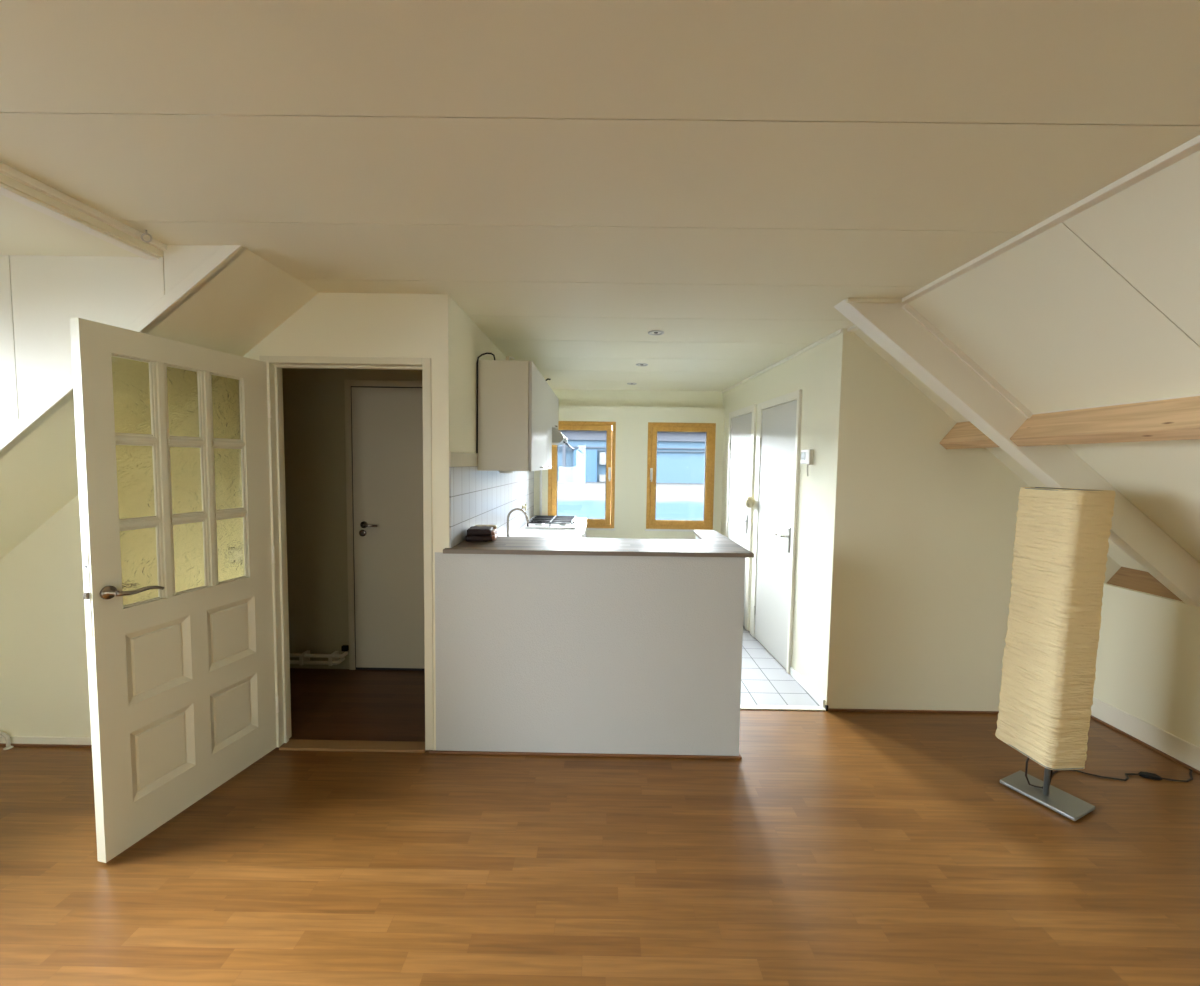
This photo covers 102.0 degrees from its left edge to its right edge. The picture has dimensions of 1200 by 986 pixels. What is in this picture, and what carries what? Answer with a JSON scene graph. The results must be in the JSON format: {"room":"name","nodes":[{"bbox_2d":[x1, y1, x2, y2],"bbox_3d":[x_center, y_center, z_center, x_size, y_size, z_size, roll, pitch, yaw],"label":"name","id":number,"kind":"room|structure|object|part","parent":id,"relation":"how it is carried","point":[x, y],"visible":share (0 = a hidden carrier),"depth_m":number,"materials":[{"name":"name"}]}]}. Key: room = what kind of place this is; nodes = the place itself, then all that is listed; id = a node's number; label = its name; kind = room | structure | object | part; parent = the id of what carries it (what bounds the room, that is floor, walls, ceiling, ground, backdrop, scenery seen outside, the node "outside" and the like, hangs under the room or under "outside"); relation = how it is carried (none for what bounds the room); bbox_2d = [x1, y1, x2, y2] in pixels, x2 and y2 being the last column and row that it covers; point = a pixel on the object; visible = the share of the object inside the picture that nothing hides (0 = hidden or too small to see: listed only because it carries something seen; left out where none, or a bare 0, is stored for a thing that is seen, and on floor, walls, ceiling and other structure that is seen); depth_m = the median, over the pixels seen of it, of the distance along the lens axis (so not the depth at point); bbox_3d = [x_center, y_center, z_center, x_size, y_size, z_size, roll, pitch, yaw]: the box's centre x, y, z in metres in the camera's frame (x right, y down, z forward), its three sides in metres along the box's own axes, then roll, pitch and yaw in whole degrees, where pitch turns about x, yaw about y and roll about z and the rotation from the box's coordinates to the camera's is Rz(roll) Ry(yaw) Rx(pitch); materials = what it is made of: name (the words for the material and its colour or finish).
{"room":"attic living room","nodes":[
{"label":"attic living room","id":0,"kind":"room"},
{"bbox_2d":[0,173,163,257],"bbox_3d":[-2.572,-0.779,-1.046,1.645,0.032,6.015,1,4,0],"label":"ceiling","id":1,"kind":"structure","parent":0,"point":[24,230],"depth_m":1.74,"materials":[{"name":"beige paint"}]},
{"bbox_2d":[0,245,245,456],"bbox_3d":[-2.377,-0.218,1.985,1.900,1.548,0.030,1,4,0],"label":"wall","id":2,"kind":"structure","parent":0,"point":[39,295],"depth_m":1.94,"materials":[{"name":"white paint"}]},
{"bbox_2d":[0,162,166,258],"bbox_3d":[-1.773,-0.776,-1.056,0.087,0.072,5.965,1,4,0],"label":"trim","id":3,"kind":"structure","parent":2,"relation":"attached to","point":[6,191],"depth_m":1.60,"materials":[{"name":"white paint"}]},
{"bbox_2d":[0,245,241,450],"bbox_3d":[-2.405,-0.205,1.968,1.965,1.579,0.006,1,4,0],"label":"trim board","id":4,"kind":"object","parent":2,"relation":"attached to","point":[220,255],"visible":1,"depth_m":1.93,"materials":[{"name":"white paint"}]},
{"bbox_2d":[0,246,318,559],"bbox_3d":[-2.425,-0.234,2.244,2.020,1.726,0.543,1,4,0],"label":"ceiling","id":5,"kind":"structure","parent":0,"point":[251,297],"depth_m":2.18,"materials":[{"name":"beige paint"}]},
{"bbox_2d":[0,293,453,749],"bbox_3d":[-2.058,0.103,2.554,2.560,2.520,0.080,1,4,0],"label":"wall","id":6,"kind":"structure","parent":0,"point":[44,686],"depth_m":2.53,"materials":[{"name":"beige paint"}]},
{"bbox_2d":[0,736,91,744],"bbox_3d":[-2.546,1.325,2.587,1.520,0.038,0.010,1,4,0],"label":"baseboard","id":7,"kind":"structure","parent":6,"relation":"attached to","point":[14,739],"depth_m":2.58,"materials":[{"name":"white paint"}]},
{"bbox_2d":[0,743,91,747],"bbox_3d":[-2.547,1.350,2.585,1.520,0.012,0.018,1,4,0],"label":"baseboard strip","id":8,"kind":"object","parent":6,"relation":"attached to","point":[1,744],"depth_m":2.58,"materials":[{"name":"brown wood"}]},
{"bbox_2d":[259,356,433,749],"bbox_3d":[-1.304,0.332,2.570,0.870,2.054,0.106,1,4,0],"label":"door frame","id":9,"kind":"structure","parent":6,"relation":"attached to","point":[274,365],"depth_m":2.53,"materials":[{"name":"beige paint"}]},
{"bbox_2d":[70,318,278,862],"bbox_3d":[-1.796,0.367,2.151,0.158,2.018,0.788,2,4,11],"label":"door","id":10,"kind":"structure","parent":9,"relation":"attached to","point":[172,446],"depth_m":2.04,"materials":[{"name":"beige paint"}]},
{"bbox_3d":[-1.870,0.364,1.773,0.020,0.330,0.002,2,4,11],"label":"lock plate","id":11,"kind":"part","parent":10,"relation":"part of","materials":[{"name":"silver metal"}]},
{"bbox_3d":[-1.819,0.372,1.812,0.046,0.051,0.051,2,4,11],"label":"handle","id":12,"kind":"part","parent":10,"relation":"part of","materials":[{"name":"silver metal"}]},
{"bbox_3d":[-1.777,0.379,1.881,0.020,0.032,0.163,2,4,13],"label":"lever","id":13,"kind":"part","parent":10,"relation":"part of","materials":[{"name":"silver metal"}]},
{"bbox_3d":[-1.833,0.682,2.009,0.038,0.287,0.245,2,4,11],"label":"recessed panel","id":14,"kind":"part","parent":10,"relation":"part of","materials":[{"name":"beige paint"}]},
{"bbox_3d":[-1.838,1.073,2.033,0.038,0.283,0.245,2,4,11],"label":"recessed panel","id":15,"kind":"part","parent":10,"relation":"part of","materials":[{"name":"beige paint"}]},
{"bbox_3d":[-1.772,0.664,2.321,0.038,0.287,0.242,2,4,11],"label":"recessed panel","id":16,"kind":"part","parent":10,"relation":"part of","materials":[{"name":"beige paint"}]},
{"bbox_3d":[-1.778,1.055,2.345,0.038,0.283,0.242,2,4,11],"label":"recessed panel","id":17,"kind":"part","parent":10,"relation":"part of","materials":[{"name":"beige paint"}]},
{"bbox_2d":[282,368,421,668],"bbox_3d":[-1.712,0.006,3.548,1.740,2.600,0.080,1,4,0],"label":"wall","id":18,"kind":"structure","parent":0,"point":[313,399],"depth_m":3.52,"materials":[{"name":"beige paint"}]},
{"bbox_2d":[289,650,347,665],"bbox_3d":[-2.219,1.230,3.538,0.723,0.138,0.096,1,4,0],"label":"pipes","id":19,"kind":"object","parent":18,"relation":"attached to","point":[304,658],"visible":0.57,"depth_m":3.51,"materials":[{"name":"beige metal"}]},
{"bbox_2d":[341,645,348,650],"bbox_3d":[-1.872,1.140,3.566,0.043,0.039,0.026,1,4,0],"label":"door stop","id":20,"kind":"object","parent":18,"relation":"attached to","point":[344,647],"visible":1,"depth_m":3.55,"materials":[{"name":"black rubber"}]},
{"bbox_2d":[344,380,424,670],"bbox_3d":[-1.387,0.257,3.504,0.890,2.115,0.095,1,4,0],"label":"door","id":21,"kind":"structure","parent":18,"relation":"in","point":[384,418],"depth_m":3.51,"materials":[{"name":"beige paint"}]},
{"bbox_3d":[-1.648,0.233,3.465,0.115,0.018,0.021,1,4,3],"label":"lever","id":22,"kind":"part","parent":21,"relation":"part of","materials":[{"name":"silver metal"}]},
{"bbox_2d":[453,300,505,453],"bbox_3d":[-0.807,0.086,4.138,0.075,2.395,3.100,1,4,0],"label":"wall","id":23,"kind":"structure","parent":0,"point":[469,342],"depth_m":2.78,"materials":[{"name":"beige paint"}]},
{"bbox_2d":[449,452,477,466],"bbox_3d":[-0.761,-0.266,4.003,0.007,0.077,3.026,1,4,0],"label":"wall ledge","id":24,"kind":"object","parent":23,"relation":"attached to","point":[456,459],"depth_m":2.71,"materials":[{"name":"paint"}]},
{"bbox_2d":[449,466,533,547],"bbox_3d":[-0.766,0.082,4.024,0.008,0.619,3.026,1,4,0],"label":"wall tiles","id":25,"kind":"structure","parent":23,"relation":"attached to","point":[476,497],"depth_m":3.30,"materials":[{"name":"white tile"}]},
{"bbox_2d":[478,360,546,470],"bbox_3d":[-0.579,-0.501,3.409,0.355,0.680,0.800,1,4,0],"label":"upper cabinet","id":26,"kind":"object","parent":23,"relation":"attached to","point":[512,395],"visible":1,"depth_m":3.02,"materials":[{"name":"white laminate"}]},
{"bbox_2d":[476,353,494,452],"bbox_3d":[-0.710,-0.559,3.020,0.121,0.624,0.015,-1,4,-27],"label":"cable","id":27,"kind":"object","parent":26,"relation":"hanging from","point":[478,357],"visible":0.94,"depth_m":2.99,"materials":[{"name":"black rubber"}]},
{"bbox_2d":[499,471,513,472],"bbox_3d":[-0.592,-0.132,3.071,0.090,0.016,0.090,1,4,0],"label":"puck light","id":28,"kind":"object","parent":26,"relation":"attached to","point":[499,471],"visible":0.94,"depth_m":3.03,"materials":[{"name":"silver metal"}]},
{"bbox_3d":[-0.429,-0.499,3.409,0.018,0.680,0.797,1,4,0],"label":"cabinet door","id":29,"kind":"part","parent":26,"relation":"part of","materials":[{"name":"grey"}]},
{"bbox_2d":[546,383,551,469],"bbox_3d":[-0.575,-0.538,4.008,0.355,0.680,0.396,1,4,0],"label":"upper cabinet","id":30,"kind":"object","parent":23,"relation":"attached to","point":[549,390],"visible":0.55,"depth_m":3.98,"materials":[{"name":"white laminate"}]},
{"bbox_2d":[552,390,558,429],"bbox_3d":[-0.570,-0.753,4.496,0.355,0.312,0.600,1,4,0],"label":"upper cabinet","id":31,"kind":"object","parent":23,"relation":"attached to","point":[555,401],"visible":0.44,"depth_m":4.46,"materials":[{"name":"beige plastic"}]},
{"bbox_2d":[552,428,574,449],"bbox_3d":[-0.498,-0.497,4.531,0.506,0.180,0.500,1,4,0],"label":"range hood","id":32,"kind":"object","parent":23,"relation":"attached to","point":[558,438],"visible":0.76,"depth_m":4.28,"materials":[{"name":"beige"}]},
{"bbox_2d":[435,536,744,755],"bbox_3d":[-0.059,0.832,2.951,1.608,1.075,0.813,1,4,0],"label":"wall","id":33,"kind":"structure","parent":0,"point":[534,653],"depth_m":2.54,"materials":[{"name":"grey paint"}]},
{"bbox_2d":[429,750,741,758],"bbox_3d":[-0.078,1.383,2.627,1.657,0.014,0.126,1,4,0],"label":"baseboard","id":34,"kind":"structure","parent":33,"relation":"attached to","point":[430,751],"depth_m":2.57,"materials":[{"name":"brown wood"}]},
{"bbox_2d":[443,530,753,557],"bbox_3d":[-0.003,0.283,2.917,1.596,0.023,0.882,1,4,0],"label":"countertop","id":35,"kind":"structure","parent":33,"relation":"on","point":[711,543],"depth_m":2.61,"materials":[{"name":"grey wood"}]},
{"bbox_2d":[466,525,497,541],"bbox_3d":[-0.679,0.231,2.800,0.163,0.078,0.183,1,4,-5],"label":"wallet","id":36,"kind":"object","parent":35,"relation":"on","point":[485,533],"visible":1,"depth_m":2.72,"materials":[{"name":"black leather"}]},
{"bbox_2d":[0,0,1199,390],"bbox_3d":[-0.127,-0.910,0.756,3.270,0.050,9.620,1,4,0],"label":"ceiling","id":37,"kind":"structure","parent":0,"point":[583,179],"depth_m":1.25,"materials":[{"name":"beige paint"}]},
{"bbox_2d":[141,230,151,241],"bbox_3d":[-1.677,-0.949,1.796,0.035,0.044,0.006,0,4,-16],"label":"screw eye","id":38,"kind":"object","parent":37,"relation":"attached to","point":[146,232],"visible":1,"depth_m":1.79,"materials":[{"name":"silver metal"}]},
{"bbox_2d":[636,363,647,365],"bbox_3d":[0.354,-1.080,4.097,0.104,0.008,0.104,1,4,0],"label":"recessed light","id":39,"kind":"object","parent":37,"relation":"in","point":[638,364],"visible":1,"depth_m":4.07,"materials":[{"name":"white metal"}]},
{"bbox_2d":[648,330,663,334],"bbox_3d":[0.357,-1.018,3.091,0.104,0.008,0.104,1,4,0],"label":"recessed light","id":40,"kind":"object","parent":37,"relation":"in","point":[653,332],"visible":1,"depth_m":3.08,"materials":[{"name":"silver metal"}]},
{"bbox_2d":[846,298,901,303],"bbox_3d":[1.362,-0.956,2.415,0.270,0.019,0.024,1,4,0],"label":"trim","id":41,"kind":"structure","parent":37,"relation":"attached to","point":[848,300],"depth_m":2.40,"materials":[{"name":"beige paint"}]},
{"bbox_2d":[0,626,1199,985],"bbox_3d":[-0.116,1.522,0.931,6.505,0.063,9.670,1,4,0],"label":"floor","id":42,"kind":"structure","parent":0,"point":[840,848],"depth_m":1.88,"materials":[{"name":"laminate"}]},
{"bbox_2d":[0,732,13,749],"bbox_3d":[-3.197,1.302,2.565,0.178,0.091,0.036,1,4,0],"label":"pipe","id":43,"kind":"object","parent":42,"relation":"on","point":[6,736],"visible":1,"depth_m":2.56,"materials":[{"name":"beige metal"}]},
{"bbox_2d":[279,739,425,752],"bbox_3d":[-1.318,1.365,2.621,0.778,0.014,0.083,1,4,0],"label":"threshold","id":44,"kind":"object","parent":42,"relation":"on","point":[292,744],"visible":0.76,"depth_m":2.61,"materials":[{"name":"brown wood"}]},
{"bbox_2d":[740,705,825,710],"bbox_3d":[1.088,1.378,3.108,0.701,0.018,0.048,1,4,0],"label":"threshold","id":45,"kind":"object","parent":42,"relation":"on","point":[742,707],"visible":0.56,"depth_m":3.10,"materials":[{"name":"white paint"}]},
{"bbox_2d":[995,487,1192,820],"bbox_3d":[2.515,0.708,2.414,1.113,1.464,0.345,0,4,-19],"label":"floor lamp","id":46,"kind":"object","parent":42,"relation":"on","point":[1061,544],"visible":1,"depth_m":2.19,"materials":[{"name":"beige paper"}]},
{"bbox_3d":[2.094,1.228,2.309,0.097,0.374,0.030,4,5,41],"label":"power cord","id":47,"kind":"part","parent":46,"relation":"part of","materials":[{"name":"black plastic"}]},
{"bbox_3d":[2.111,1.426,2.301,0.188,0.016,0.286,-1,4,-25],"label":"plate","id":48,"kind":"part","parent":46,"relation":"part of","materials":[{"name":"silver metal"}]},
{"bbox_3d":[2.125,0.607,2.287,0.248,1.254,0.301,0,4,-6],"label":"lamp shade","id":49,"kind":"part","parent":46,"relation":"part of","materials":[{"name":"paper"}]},
{"bbox_3d":[2.496,1.431,2.468,0.513,0.008,0.086,1,4,0],"label":"floor cord","id":50,"kind":"part","parent":46,"relation":"part of","materials":[{"name":"black plastic"}]},
{"bbox_2d":[1138,772,1162,779],"bbox_3d":[2.789,1.434,2.462,0.090,0.015,0.042,3,4,26],"label":"switch","id":51,"kind":"object","parent":46,"relation":"attached to","point":[1148,775],"depth_m":2.45,"materials":[{"name":"black plastic"}]},
{"bbox_3d":[2.953,1.439,2.461,0.262,0.008,0.061,0,4,-17],"label":"floor cord","id":52,"kind":"part","parent":46,"relation":"part of","materials":[{"name":"black plastic"}]},
{"bbox_3d":[-0.484,0.918,3.035,0.592,0.880,0.700,1,4,0],"label":"base cabinet","id":53,"kind":"object","parent":42,"relation":"on","visible":0},
{"bbox_2d":[510,518,586,537],"bbox_3d":[-0.464,0.393,4.097,0.604,0.037,2.915,1,4,0],"label":"countertop","id":54,"kind":"structure","parent":53,"relation":"on","point":[522,532],"depth_m":4.34,"materials":[{"name":"white"}]},
{"bbox_2d":[507,508,528,536],"bbox_3d":[-0.631,0.255,3.705,0.188,0.283,0.088,1,4,0],"label":"kitchen faucet","id":55,"kind":"object","parent":54,"relation":"on","point":[519,509],"visible":0.67,"depth_m":3.68,"materials":[{"name":"silver metal"}]},
{"bbox_2d":[525,515,578,529],"bbox_3d":[-0.469,0.292,4.890,0.480,0.068,0.600,1,4,0],"label":"gas hob","id":56,"kind":"object","parent":54,"relation":"in","point":[537,522],"visible":1,"depth_m":4.72,"materials":[{"name":"white metal"}]},
{"bbox_3d":[-0.469,0.315,4.892,0.480,0.022,0.600,1,4,0],"label":"hob plate","id":57,"kind":"part","parent":56,"relation":"part of","materials":[{"name":"white metal"}]},
{"bbox_2d":[572,522,586,537],"bbox_3d":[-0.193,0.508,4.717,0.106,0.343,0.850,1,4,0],"label":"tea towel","id":58,"kind":"object","parent":54,"relation":"hanging from","point":[580,529],"visible":0.46,"depth_m":4.60,"materials":[{"name":"white fabric"}]},
{"bbox_2d":[534,389,724,539],"bbox_3d":[0.340,0.012,5.609,2.220,2.395,0.160,1,4,0],"label":"wall","id":59,"kind":"structure","parent":0,"point":[631,410],"depth_m":5.53,"materials":[{"name":"beige paint"}]},
{"bbox_2d":[539,470,541,515],"bbox_3d":[-0.666,-0.347,5.483,0.027,1.263,0.027,1,4,0],"label":"riser pipe","id":60,"kind":"object","parent":59,"relation":"attached to","point":[540,504],"visible":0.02,"depth_m":5.50,"materials":[{"name":"white metal"}]},
{"bbox_2d":[548,421,615,527],"bbox_3d":[-0.210,-0.207,5.525,0.762,1.208,0.139,1,4,0],"label":"window","id":61,"kind":"structure","parent":59,"relation":"in","point":[609,427],"depth_m":5.50,"materials":[{"name":"brown wood"}]},
{"bbox_2d":[586,528,693,531],"bbox_3d":[0.353,0.419,5.547,1.900,0.021,0.025,1,4,0],"label":"window sill","id":62,"kind":"structure","parent":59,"relation":"attached to","point":[682,530],"depth_m":5.53,"materials":[{"name":"white"}]},
{"bbox_2d":[646,422,715,529],"bbox_3d":[0.916,-0.190,5.519,0.763,1.208,0.139,1,4,0],"label":"window","id":63,"kind":"structure","parent":59,"relation":"in","point":[709,429],"depth_m":5.50,"materials":[{"name":"brown wood"}]},
{"bbox_2d":[721,333,842,704],"bbox_3d":[1.470,0.105,4.367,0.100,2.395,2.700,1,4,-2],"label":"wall","id":64,"kind":"structure","parent":0,"point":[817,371],"depth_m":3.31,"materials":[{"name":"beige paint"}]},
{"bbox_2d":[725,404,756,630],"bbox_3d":[1.366,0.216,4.884,0.076,2.108,0.796,1,4,-2],"label":"door","id":65,"kind":"structure","parent":64,"relation":"in","point":[742,422],"depth_m":4.74,"materials":[{"name":"white paint"}]},
{"bbox_2d":[745,496,753,507],"bbox_3d":[1.373,0.084,4.438,0.090,0.108,0.108,1,4,-2],"label":"wall fitting","id":66,"kind":"object","parent":64,"relation":"attached to","point":[749,501],"visible":0.9,"depth_m":4.40,"materials":[{"name":"beige plastic"}]},
{"bbox_2d":[750,389,801,673],"bbox_3d":[1.391,0.276,3.983,0.076,2.100,0.855,1,4,-2],"label":"door","id":67,"kind":"structure","parent":64,"relation":"in","point":[778,418],"depth_m":3.90,"materials":[{"name":"white paint"}]},
{"bbox_3d":[1.388,0.324,3.703,0.054,0.018,0.124,1,4,-2],"label":"lever","id":68,"kind":"part","parent":67,"relation":"part of","materials":[{"name":"silver metal"}]},
{"bbox_3d":[1.419,0.352,3.652,0.006,0.190,0.034,1,4,-2],"label":"handle plate","id":69,"kind":"part","parent":67,"relation":"part of","materials":[{"name":"silver metal"}]},
{"bbox_2d":[722,329,842,392],"bbox_3d":[1.432,-1.066,4.243,0.014,0.023,2.600,1,4,-2],"label":"trim","id":70,"kind":"structure","parent":64,"relation":"attached to","point":[840,331],"depth_m":3.66,"materials":[{"name":"white paint"}]},
{"bbox_2d":[790,666,824,707],"bbox_3d":[1.427,1.337,3.364,0.012,0.060,0.510,1,4,-2],"label":"baseboard","id":71,"kind":"structure","parent":64,"relation":"attached to","point":[811,691],"depth_m":3.33,"materials":[{"name":"white wood"}]},
{"bbox_2d":[801,449,813,475],"bbox_3d":[1.438,-0.210,3.384,0.030,0.186,0.150,1,4,-2],"label":"thermostat","id":72,"kind":"object","parent":64,"relation":"attached to","point":[807,455],"visible":1,"depth_m":3.34,"materials":[{"name":"white plastic"}]},
{"bbox_2d":[827,329,1120,710],"bbox_3d":[2.486,0.206,3.053,2.054,2.385,0.080,1,4,0],"label":"wall","id":73,"kind":"structure","parent":0,"point":[924,532],"depth_m":3.03,"materials":[{"name":"beige paint"}]},
{"bbox_2d":[828,708,998,713],"bbox_3d":[2.272,1.389,3.080,1.658,0.014,0.014,1,4,0],"label":"baseboard","id":74,"kind":"structure","parent":73,"relation":"attached to","point":[829,709],"depth_m":3.08,"materials":[{"name":"brown wood"}]},
{"bbox_2d":[853,150,1199,571],"bbox_3d":[2.493,0.019,-0.485,2.110,1.800,7.060,1,4,0],"label":"ceiling","id":75,"kind":"structure","parent":0,"point":[1101,306],"depth_m":1.89,"materials":[{"name":"beige paint"}]},
{"bbox_2d":[902,303,1031,417],"bbox_3d":[1.861,-0.653,2.437,0.712,0.589,0.012,1,4,0],"label":"trim board","id":76,"kind":"object","parent":75,"relation":"attached to","point":[910,310],"visible":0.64,"depth_m":2.43,"materials":[{"name":"white paint"}]},
{"bbox_2d":[834,300,1199,606],"bbox_3d":[2.165,-0.192,2.529,1.907,1.534,0.118,1,4,0],"label":"rafter","id":77,"kind":"object","parent":75,"relation":"attached to","point":[889,325],"visible":0.89,"depth_m":2.47,"materials":[{"name":"white paint"}]},
{"bbox_2d":[847,135,1199,331],"bbox_3d":[1.500,-0.771,-0.553,0.051,0.019,7.010,1,4,0],"label":"trim","id":78,"kind":"structure","parent":75,"relation":"attached to","point":[1191,146],"depth_m":1.54,"materials":[{"name":"white paint"}]},
{"bbox_2d":[939,396,1199,448],"bbox_3d":[2.137,-0.136,-0.518,0.151,0.166,7.010,1,4,0],"label":"roof beam","id":79,"kind":"structure","parent":75,"relation":"attached to","point":[1179,418],"depth_m":2.04,"materials":[{"name":"brown wood"}]},
{"bbox_2d":[1031,394,1199,414],"bbox_3d":[2.163,-0.198,-0.782,0.028,0.020,6.490,1,4,0],"label":"trim board","id":80,"kind":"object","parent":79,"relation":"attached to","point":[1192,395],"visible":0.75,"depth_m":2.02,"materials":[{"name":"white paint"}]},
{"bbox_2d":[1107,567,1181,600],"bbox_3d":[3.219,0.755,-0.469,0.175,0.184,7.010,1,4,0],"label":"roof beam","id":81,"kind":"structure","parent":75,"relation":"attached to","point":[1138,580],"depth_m":2.88,"materials":[{"name":"brown wood"}]},
{"bbox_2d":[1093,583,1199,746],"bbox_3d":[3.103,1.200,-0.431,0.035,0.850,7.030,1,4,0],"label":"wall","id":82,"kind":"structure","parent":0,"point":[1148,657],"depth_m":2.73,"materials":[{"name":"beige paint"}]},
{"bbox_2d":[1091,697,1199,770],"bbox_3d":[3.075,1.553,-0.419,0.010,0.118,7.010,1,4,0],"label":"baseboard","id":83,"kind":"structure","parent":82,"relation":"attached to","point":[1188,753],"depth_m":2.73,"materials":[{"name":"white paint"}]},
{"bbox_2d":[1091,715,1199,773],"bbox_3d":[3.068,1.618,-0.415,0.022,0.012,7.010,1,4,0],"label":"baseboard strip","id":84,"kind":"object","parent":82,"relation":"attached to","point":[1092,717],"depth_m":2.73,"materials":[{"name":"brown wood"}]},
{"bbox_3d":[-0.114,7.734,0.477,160.000,0.400,160.000,1,4,0],"label":"ground","id":85,"kind":"structure","parent":0,"visible":0},
{"bbox_2d":[557,431,705,519],"bbox_3d":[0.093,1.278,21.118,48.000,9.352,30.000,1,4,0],"label":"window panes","id":86,"kind":"object","parent":85,"relation":"on","point":[680,455],"visible":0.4,"depth_m":31.60,"materials":[{"name":"blue"}]},
{"bbox_3d":[-2.341,-1.966,31.554,0.198,2.469,0.200,1,4,0],"label":"post","id":87,"kind":"part","parent":86,"relation":"part of","materials":[{"name":"grey"}]},
{"bbox_3d":[0.430,-0.970,31.874,0.956,0.461,0.250,1,4,0],"label":"white panel","id":88,"kind":"part","parent":86,"relation":"part of","materials":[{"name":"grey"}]},
{"bbox_3d":[0.449,-2.252,31.794,0.956,0.791,0.250,1,4,0],"label":"white panel","id":89,"kind":"part","parent":86,"relation":"part of","materials":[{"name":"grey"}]}
]}

